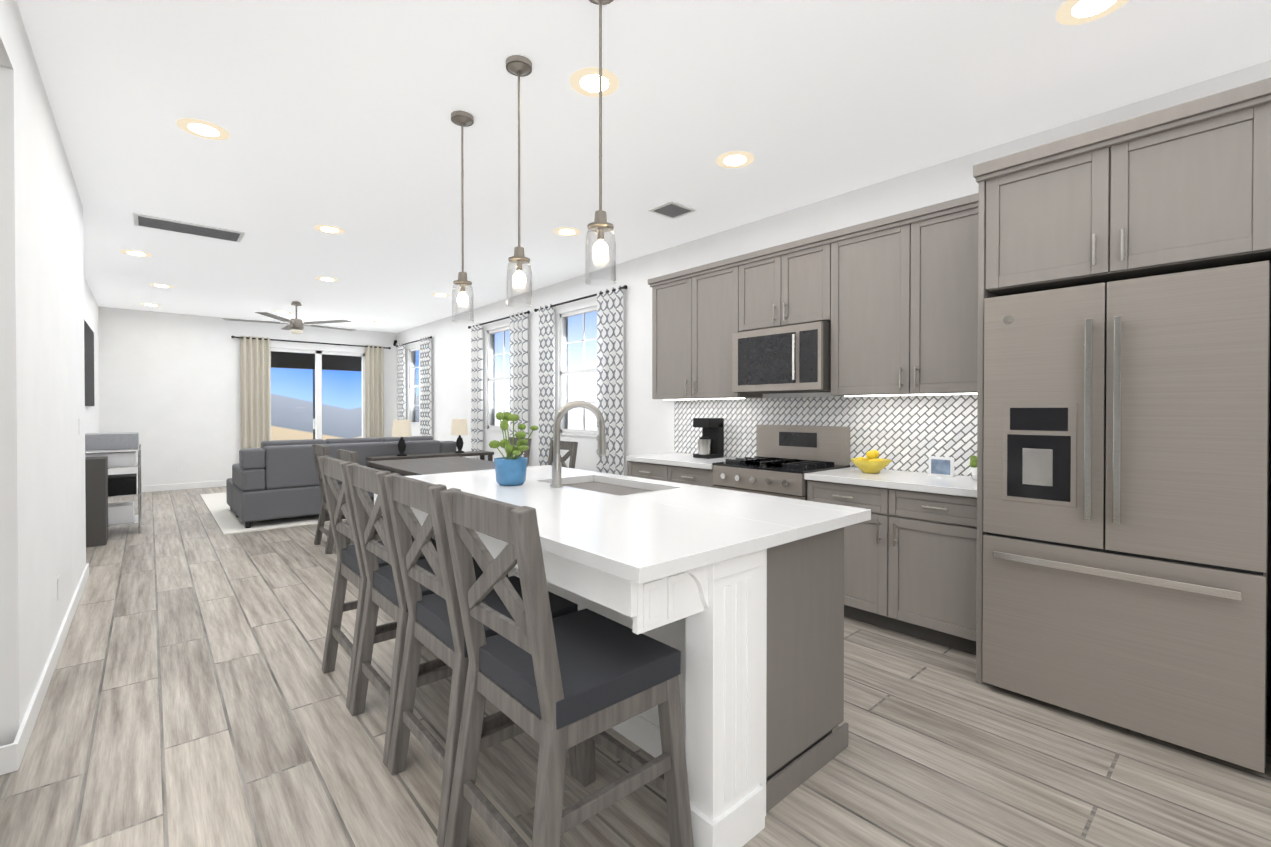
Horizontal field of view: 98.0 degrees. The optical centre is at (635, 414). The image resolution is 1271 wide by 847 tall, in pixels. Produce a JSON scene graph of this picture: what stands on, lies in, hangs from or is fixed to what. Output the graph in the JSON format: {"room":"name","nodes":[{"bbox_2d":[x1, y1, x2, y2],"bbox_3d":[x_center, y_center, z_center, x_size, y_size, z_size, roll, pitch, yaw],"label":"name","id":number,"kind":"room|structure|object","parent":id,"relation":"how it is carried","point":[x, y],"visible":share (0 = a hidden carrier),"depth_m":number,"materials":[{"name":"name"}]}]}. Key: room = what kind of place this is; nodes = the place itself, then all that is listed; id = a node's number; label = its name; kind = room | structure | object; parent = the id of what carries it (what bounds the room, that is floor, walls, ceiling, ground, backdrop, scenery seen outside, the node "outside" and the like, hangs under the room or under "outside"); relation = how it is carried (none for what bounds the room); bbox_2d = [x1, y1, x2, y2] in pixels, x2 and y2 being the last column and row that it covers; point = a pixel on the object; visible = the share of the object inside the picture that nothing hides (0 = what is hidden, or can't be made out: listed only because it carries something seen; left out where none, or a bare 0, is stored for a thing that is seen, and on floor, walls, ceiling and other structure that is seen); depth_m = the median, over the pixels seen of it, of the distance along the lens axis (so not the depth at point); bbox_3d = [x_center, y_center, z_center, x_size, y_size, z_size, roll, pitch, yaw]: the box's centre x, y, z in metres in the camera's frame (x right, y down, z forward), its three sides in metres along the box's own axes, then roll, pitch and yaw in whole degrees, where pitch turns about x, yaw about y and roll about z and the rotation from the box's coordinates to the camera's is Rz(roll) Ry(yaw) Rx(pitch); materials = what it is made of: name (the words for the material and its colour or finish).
{"room":"open-plan kitchen","nodes":[
{"label":"open-plan kitchen","id":0,"kind":"room"},
{"bbox_2d":[0,0,99,746],"bbox_3d":[-6.522,-0.175,4.114,3.590,2.900,8.810,0,1,-41],"label":"wall","id":1,"kind":"structure","parent":0,"point":[48,305],"depth_m":2.48,"materials":[{"name":"white paint"}]},
{"bbox_2d":[0,736,23,774],"bbox_3d":[-3.600,1.252,0.822,3.605,0.100,0.018,0,1,-41],"label":"baseboard","id":2,"kind":"structure","parent":1,"relation":"attached to","point":[11,755],"depth_m":2.00,"materials":[{"name":"white wood"}]},
{"bbox_2d":[15,563,88,752],"bbox_3d":[-3.299,1.233,3.192,0.018,0.100,3.120,0,1,-41],"label":"baseboard","id":3,"kind":"structure","parent":1,"relation":"attached to","point":[28,722],"depth_m":2.64,"materials":[{"name":"white wood"}]},
{"bbox_2d":[57,575,59,599],"bbox_3d":[-3.151,0.944,3.017,0.006,0.120,0.075,0,1,-41],"label":"switch plate","id":4,"kind":"object","parent":1,"relation":"attached to","point":[58,579],"depth_m":2.99,"materials":[{"name":"white plastic"}]},
{"bbox_2d":[78,418,81,434],"bbox_3d":[-4.023,0.086,3.999,0.006,0.120,0.150,0,1,-41],"label":"switch plate","id":5,"kind":"object","parent":1,"relation":"attached to","point":[80,419],"depth_m":3.99,"materials":[{"name":"white plastic"}]},
{"bbox_2d":[84,320,94,405],"bbox_3d":[-6.376,-0.574,6.411,0.046,0.940,1.650,0,1,-41],"label":"television","id":6,"kind":"object","parent":1,"relation":"attached to","point":[89,361],"depth_m":6.44,"materials":[{"name":"black plastic"}]},
{"bbox_2d":[99,307,396,485],"bbox_3d":[-6.673,-0.222,9.951,4.520,2.900,0.150,0,1,-41],"label":"wall","id":7,"kind":"structure","parent":0,"point":[169,386],"depth_m":9.15,"materials":[{"name":"white paint"}]},
{"bbox_2d":[137,480,225,491],"bbox_3d":[-7.429,1.184,9.187,2.080,0.100,0.015,0,1,-41],"label":"baseboard","id":8,"kind":"structure","parent":7,"relation":"attached to","point":[166,487],"depth_m":9.13,"materials":[{"name":"white wood"}]},
{"bbox_2d":[231,336,390,448],"bbox_3d":[-5.976,-0.091,10.386,2.630,2.570,0.114,0,1,-41],"label":"door curtain","id":9,"kind":"object","parent":7,"relation":"attached to","point":[255,404],"visible":0.88,"depth_m":9.79,"materials":[{"name":"beige fabric"}]},
{"bbox_2d":[271,351,361,438],"bbox_3d":[-6.945,-0.135,11.545,3.660,2.700,2.500,0,1,-41],"label":"patio cover","id":10,"kind":"object","parent":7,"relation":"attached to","point":[294,360],"depth_m":12.62,"materials":[{"name":"brown wood"}]},
{"bbox_2d":[270,348,365,438],"bbox_3d":[-6.022,0.003,10.500,1.660,2.440,0.090,0,1,-41],"label":"door","id":11,"kind":"structure","parent":7,"relation":"in","point":[317,424],"depth_m":10.48,"materials":[{"name":"white"}]},
{"bbox_2d":[0,486,1270,846],"bbox_3d":[-2.923,1.342,3.339,7.950,0.120,15.050,0,1,-41],"label":"floor","id":12,"kind":"structure","parent":0,"point":[196,696],"depth_m":2.11,"materials":[{"name":"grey wood"}]},
{"bbox_2d":[85,432,141,546],"bbox_3d":[-5.473,0.732,5.752,0.480,1.060,1.050,0,1,-41],"label":"shelf","id":13,"kind":"object","parent":12,"relation":"on","point":[102,486],"visible":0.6,"depth_m":5.73,"materials":[{"name":"grey wood"}]},
{"bbox_2d":[200,492,345,534],"bbox_3d":[-4.428,1.237,8.110,2.900,0.012,3.600,0,1,-41],"label":"rug","id":14,"kind":"object","parent":12,"relation":"on","point":[227,520],"visible":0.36,"depth_m":6.50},
{"bbox_2d":[226,436,456,527],"bbox_3d":[-3.901,0.767,7.410,2.430,0.938,1.620,0,1,-41],"label":"sofa","id":15,"kind":"object","parent":14,"relation":"on","point":[274,479],"visible":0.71,"depth_m":6.34,"materials":[{"name":"grey fabric"}]},
{"bbox_2d":[312,444,374,553],"bbox_3d":[-2.770,0.776,5.368,0.571,0.988,0.523,0,1,-41],"label":"dining chair","id":16,"kind":"object","parent":12,"relation":"on","point":[319,450],"visible":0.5,"depth_m":5.34,"materials":[{"name":"grey wood"}]},
{"bbox_2d":[336,449,411,545],"bbox_3d":[-2.155,0.782,4.670,0.571,0.988,0.523,0,1,-41],"label":"dining chair","id":17,"kind":"object","parent":12,"relation":"on","point":[346,455],"visible":0.1,"depth_m":4.49,"materials":[{"name":"grey wood"}]},
{"bbox_2d":[318,455,436,709],"bbox_3d":[-1.217,0.747,2.751,0.551,1.087,0.523,0,1,-41],"label":"stool","id":18,"kind":"object","parent":12,"relation":"on","point":[350,566],"visible":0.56,"depth_m":2.65,"materials":[{"name":"grey wood"}]},
{"bbox_2d":[345,463,507,766],"bbox_3d":[-0.880,0.750,2.368,0.551,1.087,0.523,0,1,-41],"label":"stool","id":19,"kind":"object","parent":12,"relation":"on","point":[385,591],"visible":0.54,"depth_m":2.25,"materials":[{"name":"grey wood"}]},
{"bbox_2d":[365,451,493,468],"bbox_3d":[-2.614,0.881,7.146,1.550,0.740,0.320,0,1,-41],"label":"console table","id":20,"kind":"object","parent":12,"relation":"on","point":[481,454],"visible":0.42,"depth_m":7.09,"materials":[{"name":"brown wood"}]},
{"bbox_2d":[392,420,411,455],"bbox_3d":[-2.911,0.287,6.880,0.230,0.450,0.230,0,1,-41],"label":"table lamp","id":21,"kind":"object","parent":20,"relation":"on","point":[401,428],"visible":1,"depth_m":6.81,"materials":[{"name":"beige fabric"}]},
{"bbox_2d":[451,419,468,452],"bbox_3d":[-2.348,0.283,7.375,0.230,0.450,0.230,0,1,-41],"label":"table lamp","id":22,"kind":"object","parent":20,"relation":"on","point":[459,427],"visible":1,"depth_m":7.30,"materials":[{"name":"beige fabric"}]},
{"bbox_2d":[367,456,494,475],"bbox_3d":[-1.875,0.883,5.558,1.020,0.760,1.900,0,1,-41],"label":"dining table","id":23,"kind":"object","parent":12,"relation":"on","point":[417,466],"visible":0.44,"depth_m":5.51,"materials":[{"name":"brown wood"}]},
{"bbox_2d":[383,473,577,846],"bbox_3d":[-0.543,0.753,1.986,0.551,1.087,0.523,0,1,-41],"label":"stool","id":24,"kind":"object","parent":12,"relation":"on","point":[434,624],"visible":0.67,"depth_m":1.86,"materials":[{"name":"grey wood"}]},
{"bbox_2d":[506,437,530,466],"bbox_3d":[-1.575,0.767,6.421,0.571,0.988,0.523,0,1,-41],"label":"dining chair","id":25,"kind":"object","parent":12,"relation":"on","point":[527,452],"visible":0.12,"depth_m":6.42,"materials":[{"name":"grey wood"}]},
{"bbox_2d":[548,440,577,468],"bbox_3d":[-0.961,0.773,5.723,0.571,0.988,0.523,0,1,-41],"label":"dining chair","id":26,"kind":"object","parent":12,"relation":"on","point":[571,447],"visible":0.15,"depth_m":5.80,"materials":[{"name":"grey wood"}]},
{"bbox_2d":[440,488,693,846],"bbox_3d":[-0.206,0.756,1.603,0.551,1.087,0.523,0,1,-41],"label":"stool","id":27,"kind":"object","parent":12,"relation":"on","point":[556,688],"visible":1,"depth_m":1.50,"materials":[{"name":"grey wood"}]},
{"bbox_2d":[374,494,863,846],"bbox_3d":[-0.308,0.845,2.602,1.114,0.884,2.259,0,1,-41],"label":"kitchen island","id":28,"kind":"object","parent":12,"relation":"on","point":[736,598],"depth_m":1.72,"materials":[{"name":"white wood"}]},
{"bbox_2d":[409,470,797,584],"bbox_3d":[-0.494,0.384,2.436,0.690,0.040,2.304,0,1,-41],"label":"island countertop","id":29,"kind":"structure","parent":28,"relation":"on","point":[634,540],"depth_m":1.78,"materials":[{"name":"white stone"}]},
{"bbox_2d":[489,412,537,485],"bbox_3d":[-0.633,0.171,2.852,0.248,0.376,0.299,0,1,-41],"label":"potted plant","id":30,"kind":"object","parent":29,"relation":"on","point":[510,471],"visible":1,"depth_m":2.80,"materials":[{"name":"blue ceramic"}]},
{"bbox_2d":[550,400,605,486],"bbox_3d":[-0.294,0.143,2.802,0.261,0.433,0.165,0,1,-41],"label":"faucet","id":31,"kind":"object","parent":29,"relation":"on","point":[556,462],"visible":1,"depth_m":2.77,"materials":[{"name":"silver metal"}]},
{"bbox_2d":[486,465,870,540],"bbox_3d":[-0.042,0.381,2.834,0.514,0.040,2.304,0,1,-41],"label":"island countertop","id":32,"kind":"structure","parent":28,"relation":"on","point":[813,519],"depth_m":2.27,"materials":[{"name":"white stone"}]},
{"bbox_2d":[561,477,649,496],"bbox_3d":[-0.159,0.497,2.881,0.424,0.216,0.745,0,1,-41],"label":"sink","id":33,"kind":"object","parent":32,"relation":"in","point":[602,486],"depth_m":3.03,"materials":[{"name":"silver metal"}]},
{"bbox_2d":[627,461,661,480],"bbox_3d":[0.344,0.839,4.942,0.616,0.860,0.577,0,1,-41],"label":"base cabinet","id":34,"kind":"object","parent":12,"relation":"on","point":[639,469],"depth_m":4.78,"materials":[{"name":"grey wood"}]},
{"bbox_2d":[662,465,714,487],"bbox_3d":[0.642,0.841,4.603,0.616,0.860,0.557,0,1,-41],"label":"base cabinet","id":35,"kind":"object","parent":12,"relation":"on","point":[670,473],"depth_m":4.39,"materials":[{"name":"grey wood"}]},
{"bbox_2d":[626,453,753,468],"bbox_3d":[0.485,0.390,4.755,0.646,0.040,0.998,0,1,-41],"label":"countertop","id":36,"kind":"structure","parent":35,"relation":"on","point":[687,460],"depth_m":4.62,"materials":[{"name":"white stone"}]},
{"bbox_2d":[693,418,723,458],"bbox_3d":[0.627,0.199,4.771,0.208,0.340,0.180,0,1,-41],"label":"coffee maker","id":37,"kind":"object","parent":36,"relation":"on","point":[710,442],"visible":0.96,"depth_m":4.73,"materials":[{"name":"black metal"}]},
{"bbox_2d":[712,425,849,500],"bbox_3d":[1.054,0.681,4.070,0.661,1.190,0.767,0,1,-41],"label":"range","id":38,"kind":"object","parent":12,"relation":"on","point":[783,460],"visible":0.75,"depth_m":4.02,"materials":[{"name":"silver metal"}]},
{"bbox_2d":[807,481,873,624],"bbox_3d":[1.540,0.850,3.584,0.616,0.860,0.586,0,1,-41],"label":"base cabinet","id":39,"kind":"object","parent":12,"relation":"on","point":[859,537],"depth_m":3.36,"materials":[{"name":"grey wood"}]},
{"bbox_2d":[874,489,985,668],"bbox_3d":[1.850,0.853,3.232,0.616,0.860,0.585,0,1,-41],"label":"base cabinet","id":40,"kind":"object","parent":12,"relation":"on","point":[928,547],"depth_m":3.04,"materials":[{"name":"grey wood"}]},
{"bbox_2d":[804,465,982,500],"bbox_3d":[1.683,0.401,3.395,0.646,0.040,1.055,0,1,-41],"label":"countertop","id":41,"kind":"structure","parent":40,"relation":"on","point":[960,485],"depth_m":3.26,"materials":[{"name":"white stone"}]},
{"bbox_2d":[850,450,891,472],"bbox_3d":[1.542,0.304,3.619,0.260,0.148,0.260,0,1,-41],"label":"fruit bowl","id":42,"kind":"object","parent":41,"relation":"on","point":[871,462],"visible":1,"depth_m":3.57,"materials":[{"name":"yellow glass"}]},
{"bbox_2d":[929,456,953,477],"bbox_3d":[1.904,0.320,3.418,0.080,0.120,0.140,0,1,-41],"label":"frame","id":43,"kind":"object","parent":41,"relation":"on","point":[941,466],"visible":1,"depth_m":3.39,"materials":[{"name":"white plastic"}]},
{"bbox_2d":[970,455,976,479],"bbox_3d":[2.023,0.311,3.256,0.090,0.140,0.091,0,1,-41],"label":"potted plant","id":44,"kind":"object","parent":41,"relation":"on","point":[973,461],"visible":0.31,"depth_m":3.25,"materials":[{"name":"white plastic"}]},
{"bbox_2d":[982,261,1269,772],"bbox_3d":[2.228,0.373,2.531,0.951,1.830,0.880,0,1,-41],"label":"fridge","id":45,"kind":"object","parent":12,"relation":"on","point":[1125,491],"visible":1,"depth_m":2.18,"materials":[{"name":"silver metal"}]},
{"bbox_2d":[16,0,1270,332],"bbox_3d":[-2.923,-1.678,3.314,7.950,0.120,15.050,0,1,-41],"label":"ceiling","id":46,"kind":"structure","parent":0,"point":[332,112],"depth_m":2.97,"materials":[{"name":"white paint"}]},
{"bbox_2d":[0,0,12,68],"bbox_3d":[-1.643,-1.429,-1.434,3.590,0.299,6.230,0,1,-41],"label":"soffit ceiling","id":47,"kind":"structure","parent":46,"relation":"attached to","point":[6,33],"depth_m":2.01,"materials":[{"name":"white paint"}]},
{"bbox_2d":[133,213,244,242],"bbox_3d":[-3.862,-1.622,4.796,0.737,0.017,0.404,0,1,-41],"label":"ceiling vent","id":48,"kind":"object","parent":46,"relation":"in","point":[141,220],"depth_m":4.78,"materials":[{"name":"grey metal"}]},
{"bbox_2d":[222,301,354,333],"bbox_3d":[-5.016,-1.419,8.155,1.720,0.477,1.644,0,1,-41],"label":"ceiling fan","id":49,"kind":"object","parent":46,"relation":"hanging from","point":[296,326],"visible":1,"depth_m":8.03,"materials":[{"name":"silver metal"}]},
{"bbox_2d":[451,110,473,322],"bbox_3d":[-0.938,-1.061,2.996,0.120,1.110,0.120,0,1,-41],"label":"pendant light","id":50,"kind":"object","parent":46,"relation":"hanging from","point":[462,119],"visible":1,"depth_m":2.99,"materials":[{"name":"clear glass"}]},
{"bbox_2d":[506,55,531,307],"bbox_3d":[-0.535,-1.057,2.538,0.120,1.110,0.120,0,1,-41],"label":"pendant light","id":51,"kind":"object","parent":46,"relation":"hanging from","point":[519,66],"visible":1,"depth_m":2.53,"materials":[{"name":"clear glass"}]},
{"bbox_2d":[585,0,615,285],"bbox_3d":[-0.132,-1.053,2.080,0.120,1.110,0.120,0,1,-41],"label":"pendant light","id":52,"kind":"object","parent":46,"relation":"hanging from","point":[600,225],"visible":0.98,"depth_m":2.07,"materials":[{"name":"clear glass"}]},
{"bbox_2d":[120,0,1128,322],"bbox_3d":[-2.675,-1.632,5.326,3.460,0.006,10.900,0,1,-41],"label":"recessed lights","id":53,"kind":"object","parent":46,"relation":"attached to","point":[1070,12],"depth_m":2.75,"materials":[{"name":"white"}]},
{"bbox_2d":[648,201,695,218],"bbox_3d":[0.288,-1.618,4.347,0.295,0.017,0.277,0,1,-41],"label":"ceiling vent","id":54,"kind":"object","parent":46,"relation":"in","point":[672,209],"depth_m":4.37,"materials":[{"name":"grey metal"}]},
{"bbox_2d":[396,60,1270,696],"bbox_3d":[0.004,-0.189,5.905,0.150,2.900,15.050,0,1,-41],"label":"wall","id":55,"kind":"structure","parent":0,"point":[648,424],"depth_m":5.64,"materials":[{"name":"white paint"}]},
{"bbox_2d":[396,336,431,435],"bbox_3d":[-4.200,-0.107,10.478,0.107,2.600,1.832,0,1,-41],"label":"curtain","id":56,"kind":"object","parent":55,"relation":"attached to","point":[425,394],"visible":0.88,"depth_m":10.03,"materials":[{"name":"white fabric"}]},
{"bbox_2d":[409,347,419,426],"bbox_3d":[-4.148,-0.532,10.561,0.100,1.510,0.950,0,1,-41],"label":"window","id":57,"kind":"structure","parent":55,"relation":"in","point":[411,385],"depth_m":10.86,"materials":[{"name":"clear glass"}]},
{"bbox_2d":[485,326,509,431],"bbox_3d":[-1.933,-0.512,8.048,0.100,1.510,0.950,0,1,-41],"label":"window","id":58,"kind":"structure","parent":55,"relation":"in","point":[491,379],"depth_m":8.31,"materials":[{"name":"clear glass"}]},
{"bbox_2d":[468,310,529,458],"bbox_3d":[-1.986,-0.086,7.965,0.107,2.600,1.832,0,1,-41],"label":"curtain","id":59,"kind":"object","parent":55,"relation":"attached to","point":[519,364],"visible":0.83,"depth_m":7.59,"materials":[{"name":"white fabric"}]},
{"bbox_2d":[560,306,596,436],"bbox_3d":[-0.631,-0.500,6.569,0.100,1.510,0.950,0,1,-41],"label":"window","id":60,"kind":"structure","parent":55,"relation":"in","point":[563,402],"depth_m":6.74,"materials":[{"name":"clear glass"}]},
{"bbox_2d":[534,285,626,474],"bbox_3d":[-0.683,-0.074,6.487,0.107,2.600,1.832,0,1,-41],"label":"curtain","id":61,"kind":"object","parent":55,"relation":"attached to","point":[610,353],"visible":0.81,"depth_m":6.04,"materials":[{"name":"white fabric"}]},
{"bbox_2d":[650,270,685,400],"bbox_3d":[0.459,-0.697,5.018,0.326,1.110,0.557,0,1,-41],"label":"upper cabinet","id":62,"kind":"object","parent":55,"relation":"attached to","point":[669,290],"depth_m":4.96,"materials":[{"name":"grey wood"}]},
{"bbox_2d":[686,257,769,400],"bbox_3d":[0.770,-0.694,4.665,0.326,1.110,0.615,0,1,-41],"label":"upper cabinet","id":63,"kind":"object","parent":55,"relation":"attached to","point":[709,287],"depth_m":4.60,"materials":[{"name":"grey wood"}]},
{"bbox_2d":[734,248,769,332],"bbox_3d":[1.084,-0.951,4.306,0.326,0.590,0.452,0,1,-41],"label":"upper cabinet","id":64,"kind":"object","parent":55,"relation":"attached to","point":[751,270],"depth_m":4.27,"materials":[{"name":"grey wood"}]},
{"bbox_2d":[770,235,817,327],"bbox_3d":[1.306,-0.949,4.054,0.326,0.590,0.451,0,1,-41],"label":"upper cabinet","id":65,"kind":"object","parent":55,"relation":"attached to","point":[793,265],"depth_m":3.99,"materials":[{"name":"grey wood"}]},
{"bbox_2d":[732,321,830,393],"bbox_3d":[1.146,-0.405,4.142,0.456,0.470,0.763,0,1,-41],"label":"microwave","id":66,"kind":"object","parent":65,"relation":"attached to","point":[796,358],"visible":0.96,"depth_m":3.96,"materials":[{"name":"silver metal"}]},
{"bbox_2d":[818,214,897,396],"bbox_3d":[1.629,-0.686,3.689,0.326,1.110,0.644,0,1,-41],"label":"upper cabinet","id":67,"kind":"object","parent":55,"relation":"attached to","point":[896,301],"depth_m":3.62,"materials":[{"name":"grey wood"}]},
{"bbox_2d":[898,189,991,396],"bbox_3d":[1.959,-0.683,3.315,0.326,1.110,0.585,0,1,-41],"label":"upper cabinet","id":68,"kind":"object","parent":55,"relation":"attached to","point":[941,306],"depth_m":3.26,"materials":[{"name":"grey wood"}]},
{"bbox_2d":[978,133,1089,296],"bbox_3d":[2.147,-0.891,2.714,0.836,0.595,0.513,0,1,-41],"label":"upper cabinet","id":69,"kind":"object","parent":55,"relation":"attached to","point":[1034,199],"depth_m":2.49,"materials":[{"name":"grey wood"}]},
{"bbox_2d":[1086,77,1270,283],"bbox_3d":[2.409,-0.888,2.416,0.836,0.595,0.513,0,1,-41],"label":"upper cabinet","id":70,"kind":"object","parent":55,"relation":"attached to","point":[1184,187],"depth_m":2.13,"materials":[{"name":"grey wood"}]},
{"label":"outside","id":71,"kind":"structure","parent":0,"visible":0},
{"bbox_2d":[271,351,418,440],"bbox_3d":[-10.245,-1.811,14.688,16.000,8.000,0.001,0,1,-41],"label":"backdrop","id":72,"kind":"structure","parent":71,"point":[299,397],"depth_m":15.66,"materials":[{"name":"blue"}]},
{"bbox_2d":[495,311,596,429],"bbox_3d":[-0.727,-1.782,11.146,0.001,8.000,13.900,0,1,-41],"label":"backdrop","id":73,"kind":"structure","parent":71,"point":[591,420],"depth_m":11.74,"materials":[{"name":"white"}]}
]}

